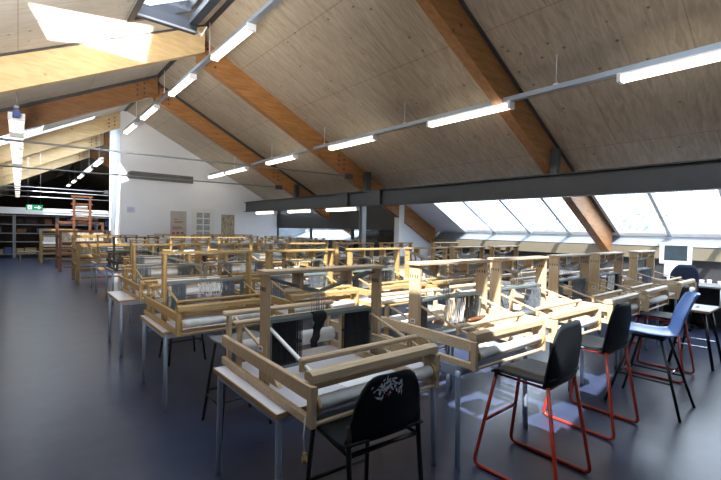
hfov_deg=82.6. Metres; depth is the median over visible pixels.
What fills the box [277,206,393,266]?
wall
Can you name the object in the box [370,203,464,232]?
ceiling
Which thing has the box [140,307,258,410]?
work table
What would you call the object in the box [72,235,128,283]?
loom
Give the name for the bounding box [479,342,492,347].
paper sheet
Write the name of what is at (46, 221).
storage box
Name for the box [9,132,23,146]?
strip light
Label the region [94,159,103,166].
strip light
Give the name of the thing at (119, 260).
table loom
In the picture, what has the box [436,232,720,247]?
trim
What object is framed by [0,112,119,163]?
roof beam
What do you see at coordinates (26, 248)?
storage box
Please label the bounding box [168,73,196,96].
strip light
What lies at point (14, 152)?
diffuser
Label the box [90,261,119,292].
work table
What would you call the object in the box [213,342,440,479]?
work table
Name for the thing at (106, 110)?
ceiling
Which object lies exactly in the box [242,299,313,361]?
work table
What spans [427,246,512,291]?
loom
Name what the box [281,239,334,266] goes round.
table loom
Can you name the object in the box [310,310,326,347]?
strap
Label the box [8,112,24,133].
strip light
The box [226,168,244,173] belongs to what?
diffuser
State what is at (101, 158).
cable tray
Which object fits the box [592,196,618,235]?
ceiling
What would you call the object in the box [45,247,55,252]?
storage box
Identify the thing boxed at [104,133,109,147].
roof beam
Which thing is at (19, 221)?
storage box
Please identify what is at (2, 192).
ceiling
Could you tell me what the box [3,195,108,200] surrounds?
rod
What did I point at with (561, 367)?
stool
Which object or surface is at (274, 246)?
table loom
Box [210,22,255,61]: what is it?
strip light
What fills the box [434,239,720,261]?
trim
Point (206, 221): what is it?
photograph
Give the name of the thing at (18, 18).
ceiling
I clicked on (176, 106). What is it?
roof beam
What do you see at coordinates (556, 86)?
cable tray
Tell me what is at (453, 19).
roof beam
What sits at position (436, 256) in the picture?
loom
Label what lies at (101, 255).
table loom
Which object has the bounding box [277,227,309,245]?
window
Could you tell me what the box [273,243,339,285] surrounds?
loom
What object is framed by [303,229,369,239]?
window
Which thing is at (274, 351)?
loom
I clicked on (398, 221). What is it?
trim
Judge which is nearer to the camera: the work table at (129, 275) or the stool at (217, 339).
the stool at (217, 339)
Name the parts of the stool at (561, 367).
foot rail, frame, seat rail, seat, frame, seat rail, backrest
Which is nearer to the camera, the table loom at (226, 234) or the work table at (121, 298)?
the work table at (121, 298)
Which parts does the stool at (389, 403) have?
leg, seat rail, foot rail, leg, leg, seat, backrest, seat rail, leg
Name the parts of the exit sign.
panel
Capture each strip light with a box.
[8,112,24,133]
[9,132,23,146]
[11,146,22,156]
[12,156,21,164]
[12,164,21,170]
[13,170,21,175]
[13,175,20,179]
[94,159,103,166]
[123,122,138,133]
[140,104,159,120]
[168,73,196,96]
[208,172,227,178]
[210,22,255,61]
[225,166,248,174]
[255,211,276,213]
[265,154,297,164]
[287,209,314,212]
[325,207,358,211]
[328,134,378,150]
[426,100,514,127]
[616,48,720,84]
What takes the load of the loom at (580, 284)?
on the work table at (602, 314)
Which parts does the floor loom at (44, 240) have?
post, post, heddle frame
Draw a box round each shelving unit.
[0,215,13,257]
[14,215,56,257]
[57,216,96,254]
[97,217,108,243]
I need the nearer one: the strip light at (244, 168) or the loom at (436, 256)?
the loom at (436, 256)
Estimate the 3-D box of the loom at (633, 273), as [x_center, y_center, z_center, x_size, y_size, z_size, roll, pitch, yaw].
[4.637,0.514,6.662,0.942,0.676,1.159,0,2,-40]
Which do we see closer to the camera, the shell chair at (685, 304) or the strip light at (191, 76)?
the shell chair at (685, 304)
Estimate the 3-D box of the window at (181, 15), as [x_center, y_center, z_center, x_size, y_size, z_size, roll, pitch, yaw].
[-2.376,-3.539,5.299,1.643,0.677,2.700,0,2,-40]
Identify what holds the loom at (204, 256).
on the work table
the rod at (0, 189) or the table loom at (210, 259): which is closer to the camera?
the table loom at (210, 259)
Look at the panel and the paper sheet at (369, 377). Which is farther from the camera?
the panel
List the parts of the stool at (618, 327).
frame, seat rail, frame, seat, backrest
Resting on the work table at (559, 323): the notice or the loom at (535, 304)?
the loom at (535, 304)
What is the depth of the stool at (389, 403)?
1.83 m
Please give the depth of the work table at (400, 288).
6.31 m
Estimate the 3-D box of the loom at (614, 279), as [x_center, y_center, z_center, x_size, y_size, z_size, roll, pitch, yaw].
[3.485,0.514,5.701,0.942,0.676,1.159,0,2,-40]
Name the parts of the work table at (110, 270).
leg, leg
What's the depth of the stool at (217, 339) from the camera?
3.40 m
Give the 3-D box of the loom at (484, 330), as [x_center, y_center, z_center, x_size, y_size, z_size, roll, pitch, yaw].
[0.788,0.515,3.425,0.942,0.676,1.159,0,2,-38]
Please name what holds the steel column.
on the floor
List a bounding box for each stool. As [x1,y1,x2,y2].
[159,308,205,365]
[201,330,271,438]
[304,369,423,479]
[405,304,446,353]
[473,320,591,479]
[543,302,638,440]
[624,285,694,383]
[667,304,720,370]
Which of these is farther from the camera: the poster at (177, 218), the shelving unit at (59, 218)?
the shelving unit at (59, 218)
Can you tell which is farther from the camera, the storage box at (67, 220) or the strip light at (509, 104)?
the storage box at (67, 220)
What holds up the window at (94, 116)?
attached to the ceiling at (2, 192)
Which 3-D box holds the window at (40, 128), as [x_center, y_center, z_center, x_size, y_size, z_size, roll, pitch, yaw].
[-9.172,-2.912,11.066,1.100,0.675,1.083,0,2,-40]
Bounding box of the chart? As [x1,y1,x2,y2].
[192,208,213,236]
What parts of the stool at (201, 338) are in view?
leg, leg, foot rail, leg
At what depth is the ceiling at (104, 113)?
12.95 m
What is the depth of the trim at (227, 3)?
7.68 m
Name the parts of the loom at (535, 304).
rail, rail, post, beater arm, lever, rail, rail, post, beater arm, post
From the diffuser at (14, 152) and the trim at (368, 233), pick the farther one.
the trim at (368, 233)
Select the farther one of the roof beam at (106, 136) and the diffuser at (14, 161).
the roof beam at (106, 136)
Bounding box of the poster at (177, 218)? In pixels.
[170,211,185,236]
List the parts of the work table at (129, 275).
leg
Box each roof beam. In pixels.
[0,24,205,94]
[0,75,158,135]
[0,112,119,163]
[0,133,103,177]
[0,150,89,186]
[91,150,109,167]
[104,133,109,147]
[153,82,354,235]
[196,41,434,243]
[416,0,614,251]
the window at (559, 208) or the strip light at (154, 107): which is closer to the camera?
the window at (559, 208)
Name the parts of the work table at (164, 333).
leg, leg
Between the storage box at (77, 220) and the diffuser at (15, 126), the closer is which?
the diffuser at (15, 126)
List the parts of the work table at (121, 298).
leg, leg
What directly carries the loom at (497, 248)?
on the work table
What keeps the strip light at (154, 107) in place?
hanging from the cable tray at (266, 8)
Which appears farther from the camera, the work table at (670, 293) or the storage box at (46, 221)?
the storage box at (46, 221)
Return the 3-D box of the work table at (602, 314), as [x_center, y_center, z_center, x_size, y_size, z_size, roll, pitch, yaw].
[2.509,1.199,5.037,1.052,0.700,0.860,0,2,-40]
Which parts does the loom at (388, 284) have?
rail, rail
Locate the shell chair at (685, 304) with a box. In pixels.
[603,291,700,422]
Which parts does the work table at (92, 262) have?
leg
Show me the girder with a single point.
(704, 174)
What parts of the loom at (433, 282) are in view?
rail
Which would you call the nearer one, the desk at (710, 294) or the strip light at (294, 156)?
the desk at (710, 294)
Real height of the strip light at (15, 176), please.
0.126 m
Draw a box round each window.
[0,114,97,145]
[0,125,45,142]
[127,0,220,36]
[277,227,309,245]
[310,227,351,248]
[351,228,393,252]
[433,202,494,233]
[464,200,530,234]
[500,198,569,234]
[541,197,589,235]
[593,193,670,237]
[649,190,720,238]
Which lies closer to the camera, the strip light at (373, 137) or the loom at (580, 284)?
the loom at (580, 284)
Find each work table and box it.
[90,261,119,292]
[104,267,128,304]
[107,288,204,356]
[118,275,130,322]
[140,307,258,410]
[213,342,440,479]
[214,282,274,334]
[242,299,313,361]
[322,294,404,345]
[381,288,462,344]
[511,308,617,384]
[571,296,647,360]
[597,292,676,344]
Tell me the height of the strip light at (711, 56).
0.105 m
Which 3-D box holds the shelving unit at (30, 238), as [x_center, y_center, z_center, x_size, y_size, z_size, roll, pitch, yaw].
[-15.623,-0.181,19.768,1.610,2.000,0.580,0,2,-40]
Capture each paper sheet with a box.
[337,373,381,386]
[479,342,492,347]
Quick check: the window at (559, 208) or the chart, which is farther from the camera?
the chart
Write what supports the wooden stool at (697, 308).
on the floor
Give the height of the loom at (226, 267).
0.676 m
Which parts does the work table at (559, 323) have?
leg, leg, leg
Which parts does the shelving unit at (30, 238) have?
shelf, shelf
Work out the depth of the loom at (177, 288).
3.96 m
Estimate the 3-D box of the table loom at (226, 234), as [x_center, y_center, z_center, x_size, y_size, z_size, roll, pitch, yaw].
[-4.228,0.145,14.371,0.942,0.676,1.159,0,2,-40]
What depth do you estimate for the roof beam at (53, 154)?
15.96 m
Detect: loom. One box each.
[39,229,77,262]
[55,195,110,271]
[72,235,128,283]
[92,235,140,263]
[106,236,161,270]
[121,243,212,301]
[122,239,190,278]
[141,235,183,255]
[144,250,273,336]
[149,234,186,250]
[162,237,216,262]
[184,235,228,255]
[188,234,220,246]
[191,239,245,274]
[203,243,287,292]
[210,237,261,260]
[222,264,439,463]
[223,235,259,253]
[226,234,251,247]
[241,239,298,271]
[243,249,358,314]
[253,237,297,259]
[258,236,290,252]
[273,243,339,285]
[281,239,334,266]
[297,237,324,257]
[318,242,384,278]
[320,239,375,264]
[326,248,427,306]
[367,242,428,277]
[368,259,545,371]
[385,247,475,295]
[414,242,470,273]
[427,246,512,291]
[449,256,601,342]
[466,246,535,284]
[510,253,640,323]
[559,252,668,311]
[600,250,695,299]
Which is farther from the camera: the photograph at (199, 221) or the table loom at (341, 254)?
the photograph at (199, 221)
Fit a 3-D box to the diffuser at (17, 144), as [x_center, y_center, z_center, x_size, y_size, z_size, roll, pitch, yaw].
[-7.307,-2.121,8.722,0.211,0.077,1.220,0,2,-40]
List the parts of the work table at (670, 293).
leg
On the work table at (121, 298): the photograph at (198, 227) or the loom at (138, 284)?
the loom at (138, 284)
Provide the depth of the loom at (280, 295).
4.66 m
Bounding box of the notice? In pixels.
[127,207,134,212]
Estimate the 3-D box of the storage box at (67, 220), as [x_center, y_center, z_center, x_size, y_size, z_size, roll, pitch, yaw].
[-14.545,-0.896,20.625,0.431,0.292,0.412,0,2,-40]
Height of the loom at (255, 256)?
0.676 m
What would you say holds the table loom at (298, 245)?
on the work table
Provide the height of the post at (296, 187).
0.420 m
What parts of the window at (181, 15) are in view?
frame, pane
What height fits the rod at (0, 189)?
0.130 m
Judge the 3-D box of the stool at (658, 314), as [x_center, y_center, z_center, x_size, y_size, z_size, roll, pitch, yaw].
[3.552,1.041,4.858,0.524,1.065,0.589,0,2,-41]
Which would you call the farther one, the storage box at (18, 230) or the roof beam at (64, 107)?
the storage box at (18, 230)
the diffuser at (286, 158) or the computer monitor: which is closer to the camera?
the computer monitor
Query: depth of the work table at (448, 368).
2.91 m
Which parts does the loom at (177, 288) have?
post, post, rail, rail, beater arm, post, lever, lever, rail, beater arm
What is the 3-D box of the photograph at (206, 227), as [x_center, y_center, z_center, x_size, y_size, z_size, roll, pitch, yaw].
[-5.830,-0.459,15.558,0.220,0.190,0.004,0,2,-40]
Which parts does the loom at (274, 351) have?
post, post, arm, rail, rail, beater arm, lever, beater post, pull cord, post, post, post, lever, lever, lever, lever, rail, rail, beater arm, beater post, post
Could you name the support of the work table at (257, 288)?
on the floor
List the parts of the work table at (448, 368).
leg, leg, leg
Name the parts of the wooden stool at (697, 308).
leg, leg, foot rail, foot rail, seat, seat, leg, leg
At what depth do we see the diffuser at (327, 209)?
11.57 m
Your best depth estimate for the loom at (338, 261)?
7.84 m
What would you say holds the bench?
on the floor
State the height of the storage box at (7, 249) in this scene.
0.283 m
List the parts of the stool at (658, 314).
seat, seat rail, frame, frame, backrest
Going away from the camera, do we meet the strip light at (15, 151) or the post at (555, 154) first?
the post at (555, 154)
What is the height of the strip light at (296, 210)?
0.105 m
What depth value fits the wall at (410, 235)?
12.33 m
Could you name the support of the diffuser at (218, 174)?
attached to the strip light at (221, 173)
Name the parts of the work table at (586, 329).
leg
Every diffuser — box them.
[8,120,23,132]
[10,137,22,146]
[11,149,22,155]
[12,159,21,163]
[124,124,136,133]
[208,173,223,177]
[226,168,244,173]
[256,212,273,213]
[266,156,292,164]
[288,210,309,212]
[326,208,355,210]
[329,137,374,149]
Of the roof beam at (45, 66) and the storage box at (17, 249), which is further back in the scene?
the storage box at (17, 249)
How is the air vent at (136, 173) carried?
in the wall at (153, 201)
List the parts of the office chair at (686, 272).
backrest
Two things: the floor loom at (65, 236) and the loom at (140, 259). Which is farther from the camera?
the floor loom at (65, 236)
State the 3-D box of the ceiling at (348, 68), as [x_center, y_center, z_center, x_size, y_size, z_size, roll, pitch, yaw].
[0.098,-2.722,8.310,5.300,2.892,22.800,0,2,-40]
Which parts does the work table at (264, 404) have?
leg, leg, leg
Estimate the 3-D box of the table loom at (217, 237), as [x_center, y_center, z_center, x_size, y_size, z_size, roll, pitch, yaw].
[-3.126,0.267,10.312,0.942,0.676,1.159,0,2,-40]
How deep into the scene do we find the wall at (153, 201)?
14.64 m
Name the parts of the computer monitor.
casing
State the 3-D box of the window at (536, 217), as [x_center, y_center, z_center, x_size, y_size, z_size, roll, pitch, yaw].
[3.913,-0.710,9.473,2.050,1.172,0.990,0,2,-40]
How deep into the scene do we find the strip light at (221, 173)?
14.70 m
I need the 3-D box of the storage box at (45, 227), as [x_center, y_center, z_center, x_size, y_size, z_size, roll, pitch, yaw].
[-15.203,-0.473,20.093,0.414,0.284,0.412,0,2,-40]
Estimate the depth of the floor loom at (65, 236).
14.62 m
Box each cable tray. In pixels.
[12,92,19,118]
[64,157,103,186]
[124,0,282,130]
[209,42,720,174]
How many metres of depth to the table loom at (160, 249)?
12.79 m
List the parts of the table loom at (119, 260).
rail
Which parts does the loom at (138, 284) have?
post, rail, rail, post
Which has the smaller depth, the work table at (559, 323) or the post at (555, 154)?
the work table at (559, 323)
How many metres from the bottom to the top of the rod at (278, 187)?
0.176 m
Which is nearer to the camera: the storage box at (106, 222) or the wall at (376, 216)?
the wall at (376, 216)
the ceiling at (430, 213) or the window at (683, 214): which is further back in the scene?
the ceiling at (430, 213)
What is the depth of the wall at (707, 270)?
9.11 m
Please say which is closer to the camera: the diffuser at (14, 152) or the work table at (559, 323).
the work table at (559, 323)
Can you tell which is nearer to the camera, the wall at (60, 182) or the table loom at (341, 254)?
the table loom at (341, 254)
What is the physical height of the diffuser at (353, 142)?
0.064 m
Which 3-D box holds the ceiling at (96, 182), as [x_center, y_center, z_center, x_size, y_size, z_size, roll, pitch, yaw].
[-13.500,-2.876,26.276,7.450,4.016,22.200,0,2,-40]
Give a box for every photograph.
[196,225,202,229]
[197,213,202,217]
[197,219,202,223]
[204,213,209,217]
[204,219,209,223]
[204,225,209,229]
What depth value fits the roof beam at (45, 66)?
6.45 m
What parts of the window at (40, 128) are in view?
pane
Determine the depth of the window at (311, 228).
14.79 m
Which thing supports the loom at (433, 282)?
on the work table at (400, 288)
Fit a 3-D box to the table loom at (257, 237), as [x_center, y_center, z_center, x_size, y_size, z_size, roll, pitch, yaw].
[-3.525,0.206,12.477,0.942,0.676,1.159,0,2,-40]
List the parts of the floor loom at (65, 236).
post, post, castle post, heddle frame, castle post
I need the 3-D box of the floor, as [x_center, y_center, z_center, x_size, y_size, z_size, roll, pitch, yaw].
[-9.094,1.123,15.263,15.200,0.120,45.400,0,2,-40]
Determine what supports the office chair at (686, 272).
on the floor
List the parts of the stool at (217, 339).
leg, foot rail, leg, foot rail, seat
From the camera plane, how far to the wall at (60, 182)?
32.13 m
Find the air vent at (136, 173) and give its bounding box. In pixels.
[126,171,192,183]
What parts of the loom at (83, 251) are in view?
post, post, heddle frame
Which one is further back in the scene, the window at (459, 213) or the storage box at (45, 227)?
the storage box at (45, 227)
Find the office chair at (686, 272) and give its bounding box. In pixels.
[659,264,698,331]
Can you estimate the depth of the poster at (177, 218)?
14.89 m
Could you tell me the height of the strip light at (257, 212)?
0.105 m
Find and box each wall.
[0,175,108,217]
[109,111,305,266]
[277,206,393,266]
[305,235,720,324]
[403,223,430,281]
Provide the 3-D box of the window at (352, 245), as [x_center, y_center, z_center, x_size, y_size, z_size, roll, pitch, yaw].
[0.393,0.001,12.794,0.060,0.730,2.070,0,2,-40]
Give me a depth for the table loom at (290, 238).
11.03 m
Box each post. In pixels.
[294,185,298,196]
[550,148,560,173]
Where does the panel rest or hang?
attached to the wall at (153, 201)
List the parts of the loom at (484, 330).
post, arm, rail, rail, lever, post, beater arm, post, lever, post, rail, rail, beater arm, post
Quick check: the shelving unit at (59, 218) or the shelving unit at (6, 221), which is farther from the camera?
the shelving unit at (59, 218)
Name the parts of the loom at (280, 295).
rail, rail, beater arm, post, lever, rail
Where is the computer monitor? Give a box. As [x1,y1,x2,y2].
[659,242,692,278]
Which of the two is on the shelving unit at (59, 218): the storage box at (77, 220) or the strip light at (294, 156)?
the storage box at (77, 220)
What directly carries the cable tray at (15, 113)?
hanging from the ceiling at (48, 175)
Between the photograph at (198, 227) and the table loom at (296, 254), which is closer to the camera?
the table loom at (296, 254)
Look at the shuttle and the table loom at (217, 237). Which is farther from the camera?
the table loom at (217, 237)
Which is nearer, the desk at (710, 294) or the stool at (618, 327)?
the stool at (618, 327)
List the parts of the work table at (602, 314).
leg, leg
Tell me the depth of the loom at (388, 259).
8.48 m
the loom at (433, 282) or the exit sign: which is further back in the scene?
the exit sign
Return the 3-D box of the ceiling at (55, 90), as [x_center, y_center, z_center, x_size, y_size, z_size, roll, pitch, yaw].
[-6.126,-3.250,8.664,2.700,1.532,2.150,0,2,-40]
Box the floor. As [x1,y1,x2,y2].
[0,254,720,479]
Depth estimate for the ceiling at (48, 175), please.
27.19 m
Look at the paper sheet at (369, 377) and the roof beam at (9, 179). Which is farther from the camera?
the roof beam at (9, 179)
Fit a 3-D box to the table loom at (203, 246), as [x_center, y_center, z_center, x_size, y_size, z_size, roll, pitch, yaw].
[-4.393,0.206,11.760,0.942,0.676,1.159,0,2,-40]
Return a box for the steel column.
[358,172,370,288]
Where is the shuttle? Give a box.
[467,314,485,320]
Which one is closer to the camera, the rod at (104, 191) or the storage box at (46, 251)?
the rod at (104, 191)
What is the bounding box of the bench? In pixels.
[18,251,39,261]
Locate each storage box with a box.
[4,247,11,253]
[16,218,23,223]
[16,229,25,232]
[16,248,23,253]
[25,218,35,223]
[25,247,35,253]
[44,219,51,224]
[45,227,55,232]
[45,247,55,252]
[66,219,76,224]
[77,220,87,224]
[104,220,108,225]
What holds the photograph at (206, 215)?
attached to the chart
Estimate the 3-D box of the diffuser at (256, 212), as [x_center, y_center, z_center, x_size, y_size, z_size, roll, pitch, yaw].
[-3.496,-1.004,15.189,0.132,0.064,1.390,0,2,-40]
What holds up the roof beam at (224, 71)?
attached to the ceiling at (348, 68)
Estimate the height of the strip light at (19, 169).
0.126 m
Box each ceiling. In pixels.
[0,0,137,40]
[0,20,172,53]
[0,66,145,108]
[0,186,8,196]
[7,166,63,193]
[46,108,111,128]
[55,0,226,177]
[64,131,109,197]
[97,111,108,116]
[127,0,720,199]
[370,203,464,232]
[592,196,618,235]
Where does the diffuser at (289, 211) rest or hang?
attached to the strip light at (296, 210)
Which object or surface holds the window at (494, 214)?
attached to the ceiling at (348, 68)
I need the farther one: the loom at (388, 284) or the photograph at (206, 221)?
the photograph at (206, 221)
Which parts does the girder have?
splice plate, splice plate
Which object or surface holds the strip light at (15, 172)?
hanging from the cable tray at (15, 113)
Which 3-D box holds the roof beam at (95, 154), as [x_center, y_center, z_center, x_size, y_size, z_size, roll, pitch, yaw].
[-10.635,-2.470,22.664,7.180,4.262,0.160,0,2,-40]
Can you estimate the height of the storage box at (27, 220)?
0.292 m
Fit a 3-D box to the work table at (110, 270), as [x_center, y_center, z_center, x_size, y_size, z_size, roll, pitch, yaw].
[-4.916,0.952,8.969,1.052,0.700,0.860,0,2,-40]
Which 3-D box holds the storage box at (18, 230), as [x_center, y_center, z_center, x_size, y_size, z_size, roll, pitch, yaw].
[-16.034,-0.425,19.401,0.359,0.188,0.412,0,2,-40]
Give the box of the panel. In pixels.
[221,215,234,236]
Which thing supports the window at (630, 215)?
attached to the ceiling at (348, 68)
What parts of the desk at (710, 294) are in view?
modesty panel, panel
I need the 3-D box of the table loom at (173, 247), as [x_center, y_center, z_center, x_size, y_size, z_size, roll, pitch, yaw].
[-5.247,0.206,11.042,0.942,0.676,1.159,0,2,-40]
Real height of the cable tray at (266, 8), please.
0.714 m
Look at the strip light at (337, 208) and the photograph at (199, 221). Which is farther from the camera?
the photograph at (199, 221)
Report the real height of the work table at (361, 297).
0.700 m
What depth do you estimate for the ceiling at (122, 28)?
6.03 m
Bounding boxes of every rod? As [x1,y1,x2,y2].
[0,138,352,179]
[0,165,282,189]
[0,185,108,193]
[0,189,108,195]
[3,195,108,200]
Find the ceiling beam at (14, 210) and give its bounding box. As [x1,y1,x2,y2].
[0,207,108,216]
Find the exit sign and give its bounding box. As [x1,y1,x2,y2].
[26,167,42,210]
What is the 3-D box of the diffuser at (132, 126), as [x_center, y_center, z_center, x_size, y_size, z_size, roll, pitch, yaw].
[-7.290,-3.530,13.024,0.132,0.064,1.490,0,2,-40]
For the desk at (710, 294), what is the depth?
7.66 m
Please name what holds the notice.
attached to the wall at (153, 201)
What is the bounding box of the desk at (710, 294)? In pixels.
[531,269,720,323]
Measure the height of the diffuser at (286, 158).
0.064 m
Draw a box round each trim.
[63,0,234,175]
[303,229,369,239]
[366,231,438,237]
[393,205,403,261]
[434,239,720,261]
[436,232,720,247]
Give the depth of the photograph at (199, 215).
15.38 m
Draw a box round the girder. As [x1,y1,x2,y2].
[244,158,720,211]
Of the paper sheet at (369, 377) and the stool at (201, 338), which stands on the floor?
the stool at (201, 338)
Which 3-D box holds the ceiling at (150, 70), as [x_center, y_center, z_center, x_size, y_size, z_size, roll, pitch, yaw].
[-9.232,-4.317,14.922,0.550,0.408,45.000,0,2,-40]
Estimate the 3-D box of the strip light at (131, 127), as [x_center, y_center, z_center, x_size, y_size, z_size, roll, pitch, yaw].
[-7.290,-3.545,13.024,0.140,0.105,1.570,0,2,-40]
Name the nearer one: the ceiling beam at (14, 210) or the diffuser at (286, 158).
the diffuser at (286, 158)
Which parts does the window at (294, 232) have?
pane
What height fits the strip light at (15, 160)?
0.126 m
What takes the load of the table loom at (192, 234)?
on the work table
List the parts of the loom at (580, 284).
rail, rail, beater arm, rail, beater arm, post, post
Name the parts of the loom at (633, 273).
rail, rail, rail, beater arm, post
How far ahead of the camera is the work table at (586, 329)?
5.80 m
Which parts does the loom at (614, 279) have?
rail, rail, beater arm, rail, beater arm, post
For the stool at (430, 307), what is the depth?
4.85 m
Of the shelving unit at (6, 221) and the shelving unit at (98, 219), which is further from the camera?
the shelving unit at (98, 219)
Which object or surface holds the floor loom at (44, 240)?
on the floor

